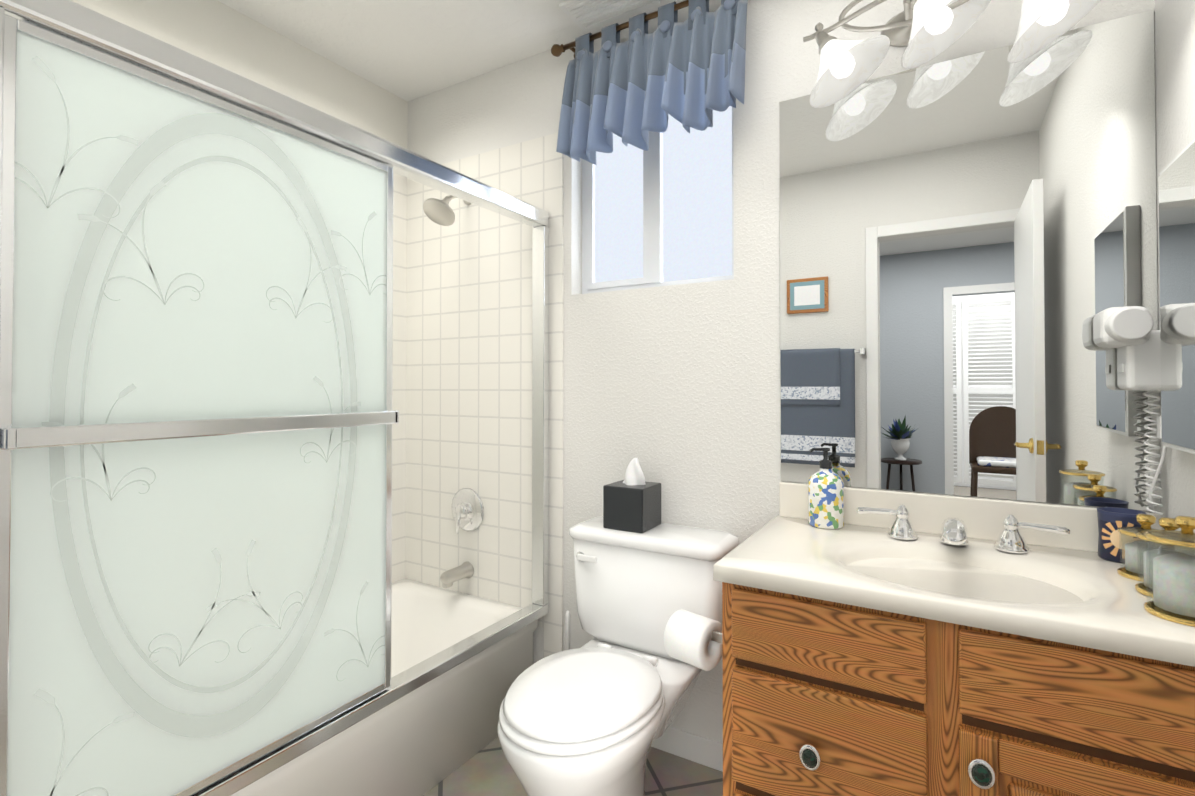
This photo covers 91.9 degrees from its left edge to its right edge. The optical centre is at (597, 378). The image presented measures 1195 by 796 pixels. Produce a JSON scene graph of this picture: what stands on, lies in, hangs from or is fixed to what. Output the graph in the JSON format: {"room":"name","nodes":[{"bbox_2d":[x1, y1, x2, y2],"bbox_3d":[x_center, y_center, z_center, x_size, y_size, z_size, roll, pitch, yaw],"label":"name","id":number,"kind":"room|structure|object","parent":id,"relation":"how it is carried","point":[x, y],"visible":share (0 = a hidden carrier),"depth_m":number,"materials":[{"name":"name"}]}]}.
{"room":"bathroom","nodes":[
{"label":"bathroom","id":0,"kind":"room"},
{"bbox_2d":[70,0,407,148],"bbox_3d":[-1.403,-0.014,1.768,0.120,2.480,1.950,0,-1,31],"label":"wall","id":1,"kind":"structure","parent":0,"point":[220,34],"depth_m":2.04,"materials":[{"name":"white paint"}]},
{"bbox_2d":[392,173,407,582],"bbox_3d":[-1.237,0.003,1.919,0.009,1.850,1.519,0,-1,31],"label":"wall tile","id":2,"kind":"structure","parent":1,"relation":"attached to","point":[400,183],"depth_m":2.53,"materials":[{"name":"beige tile"}]},
{"bbox_2d":[217,0,682,101],"bbox_3d":[-0.867,-1.331,-1.176,4.080,0.080,6.720,0,-1,31],"label":"ceiling","id":3,"kind":"structure","parent":0,"point":[408,50],"depth_m":2.08,"materials":[{"name":"white paint"}]},
{"bbox_2d":[559,0,660,31],"bbox_3d":[0.040,-1.244,1.917,0.300,0.016,0.160,0,-1,31],"label":"ceiling vent","id":4,"kind":"object","parent":3,"relation":"in","point":[584,15],"visible":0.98,"depth_m":1.93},
{"bbox_2d":[423,737,722,795],"bbox_3d":[-0.261,1.249,1.139,2.710,0.060,2.070,0,-1,31],"label":"floor","id":5,"kind":"structure","parent":0,"point":[486,770],"depth_m":1.77,"materials":[{"name":"tile"}]},
{"bbox_2d":[231,579,537,795],"bbox_3d":[-0.915,1.046,1.713,0.736,0.360,1.496,0,-1,31],"label":"bathtub","id":6,"kind":"object","parent":5,"relation":"on","point":[422,740],"visible":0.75,"depth_m":1.79,"materials":[{"name":"ceramic"}]},
{"bbox_2d":[0,0,548,795],"bbox_3d":[-0.580,0.113,1.525,0.084,1.498,1.496,0,-1,31],"label":"shower door","id":7,"kind":"structure","parent":6,"relation":"on","point":[198,416],"depth_m":1.14,"materials":[{"name":"glass"}]},
{"bbox_2d":[565,610,570,649],"bbox_3d":[-0.104,1.022,2.027,0.100,0.414,0.100,0,-1,31],"label":"toilet brush","id":8,"kind":"object","parent":5,"relation":"on","point":[567,629],"visible":0.12,"depth_m":2.02,"materials":[{"name":"white plastic"}]},
{"bbox_2d":[497,516,738,795],"bbox_3d":[0.034,0.847,1.588,0.516,0.755,0.750,0,-1,31],"label":"toilet","id":9,"kind":"object","parent":5,"relation":"on","point":[599,712],"visible":0.96,"depth_m":1.58,"materials":[{"name":"ceramic"}]},
{"bbox_2d":[603,458,660,532],"bbox_3d":[0.113,0.362,1.853,0.140,0.220,0.140,0,-1,31],"label":"tissue box","id":10,"kind":"object","parent":9,"relation":"on","point":[632,502],"visible":1,"depth_m":1.80,"materials":[{"name":"paper"}]},
{"bbox_2d":[713,481,1194,795],"bbox_3d":[0.756,0.760,1.267,0.847,0.920,0.574,0,-1,31],"label":"bathroom vanity","id":11,"kind":"object","parent":5,"relation":"on","point":[889,643],"visible":0.96,"depth_m":1.11,"materials":[{"name":"brown wood"}]},
{"bbox_2d":[664,609,721,670],"bbox_3d":[0.248,0.621,1.363,0.150,0.112,0.112,-1,-1,45],"label":"toilet paper roll","id":12,"kind":"object","parent":11,"relation":"attached to","point":[692,639],"visible":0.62,"depth_m":1.34,"materials":[{"name":"white paper"}]},
{"bbox_2d":[808,448,843,528],"bbox_3d":[0.630,0.297,1.593,0.092,0.214,0.092,0,-1,31],"label":"soap dispenser","id":13,"kind":"object","parent":11,"relation":"on","point":[825,497],"visible":1,"depth_m":1.56,"materials":[{"name":"ceramic"}]},
{"bbox_2d":[1097,507,1146,563],"bbox_3d":[1.160,0.346,1.279,0.082,0.108,0.082,0,-1,31],"label":"cup","id":14,"kind":"object","parent":11,"relation":"on","point":[1111,520],"visible":0.6,"depth_m":1.26,"materials":[{"name":"ceramic"}]},
{"bbox_2d":[1117,514,1173,581],"bbox_3d":[1.103,0.335,1.161,0.088,0.126,0.088,0,-1,31],"label":"canister","id":15,"kind":"object","parent":11,"relation":"on","point":[1130,569],"visible":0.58,"depth_m":1.16,"materials":[{"name":"white ceramic"}]},
{"bbox_2d":[1135,517,1194,597],"bbox_3d":[1.054,0.327,1.063,0.096,0.141,0.096,0,-1,31],"label":"canister","id":16,"kind":"object","parent":11,"relation":"on","point":[1166,523],"visible":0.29,"depth_m":1.07,"materials":[{"name":"gold metal"}]},
{"bbox_2d":[1144,516,1194,626],"bbox_3d":[0.985,0.313,0.964,0.108,0.166,0.108,0,-1,31],"label":"canister","id":17,"kind":"object","parent":11,"relation":"on","point":[1173,583],"visible":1,"depth_m":0.95,"materials":[{"name":"white ceramic"}]},
{"bbox_2d":[407,0,1159,742],"bbox_3d":[0.240,-0.011,1.991,2.710,2.480,0.120,0,-1,31],"label":"wall","id":18,"kind":"structure","parent":0,"point":[675,390],"depth_m":1.87,"materials":[{"name":"white paint"}]},
{"bbox_2d":[404,133,563,657],"bbox_3d":[-0.478,0.159,2.343,0.814,2.150,0.010,0,-1,31],"label":"wall tile","id":19,"kind":"structure","parent":18,"relation":"attached to","point":[462,352],"depth_m":2.33,"materials":[{"name":"beige tile"}]},
{"bbox_2d":[423,195,483,587],"bbox_3d":[-0.587,0.020,2.275,0.176,1.590,0.220,0,-1,31],"label":"shower fixtures","id":20,"kind":"object","parent":19,"relation":"attached to","point":[467,507],"visible":0.9,"depth_m":2.31,"materials":[{"name":"silver metal"}]},
{"bbox_2d":[551,0,747,164],"bbox_3d":[0.168,-0.975,1.868,0.815,0.477,0.186,0,-1,31],"label":"valance curtain","id":21,"kind":"object","parent":18,"relation":"attached to","point":[641,82],"visible":1,"depth_m":1.84,"materials":[{"name":"blue fabric"}]},
{"bbox_2d":[582,106,733,293],"bbox_3d":[0.210,-0.665,2.047,0.610,0.710,0.042,0,-1,31],"label":"window","id":22,"kind":"structure","parent":18,"relation":"in","point":[659,212],"depth_m":2.03,"materials":[{"name":"white glass"}]},
{"bbox_2d":[651,726,722,771],"bbox_3d":[0.207,1.186,1.919,0.785,0.085,0.011,0,-1,31],"label":"baseboard","id":23,"kind":"structure","parent":18,"relation":"attached to","point":[702,750],"depth_m":1.84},
{"bbox_2d":[803,0,1100,107],"bbox_3d":[0.850,-0.886,1.425,0.651,0.270,0.241,0,-1,31],"label":"sconce","id":24,"kind":"object","parent":18,"relation":"attached to","point":[924,31],"visible":1,"depth_m":1.48,"materials":[{"name":"white glass"}]},
{"bbox_2d":[779,10,1159,511],"bbox_3d":[0.907,-0.268,1.521,0.834,1.138,0.005,0,-1,31],"label":"wall mirror","id":25,"kind":"object","parent":18,"relation":"attached to","point":[968,248],"visible":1,"depth_m":1.48,"materials":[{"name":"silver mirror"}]},
{"bbox_2d":[1154,0,1194,554],"bbox_3d":[0.820,-0.030,0.438,0.120,2.480,1.950,0,-1,31],"label":"wall","id":26,"kind":"structure","parent":0,"point":[1174,21],"depth_m":1.21,"materials":[{"name":"white paint"}]},
{"bbox_2d":[1093,306,1166,514],"bbox_3d":[1.174,0.070,1.262,0.118,0.455,0.151,0,-1,31],"label":"hair dryer","id":27,"kind":"object","parent":26,"relation":"attached to","point":[1130,335],"visible":0.96,"depth_m":1.25,"materials":[{"name":"white plastic"}]},
{"bbox_2d":[1158,139,1194,453],"bbox_3d":[1.100,-0.148,1.056,0.030,0.570,0.335,0,-1,31],"label":"medicine cabinet mirror","id":28,"kind":"object","parent":26,"relation":"attached to","point":[1176,177],"visible":1,"depth_m":1.11,"materials":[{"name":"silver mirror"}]}
]}

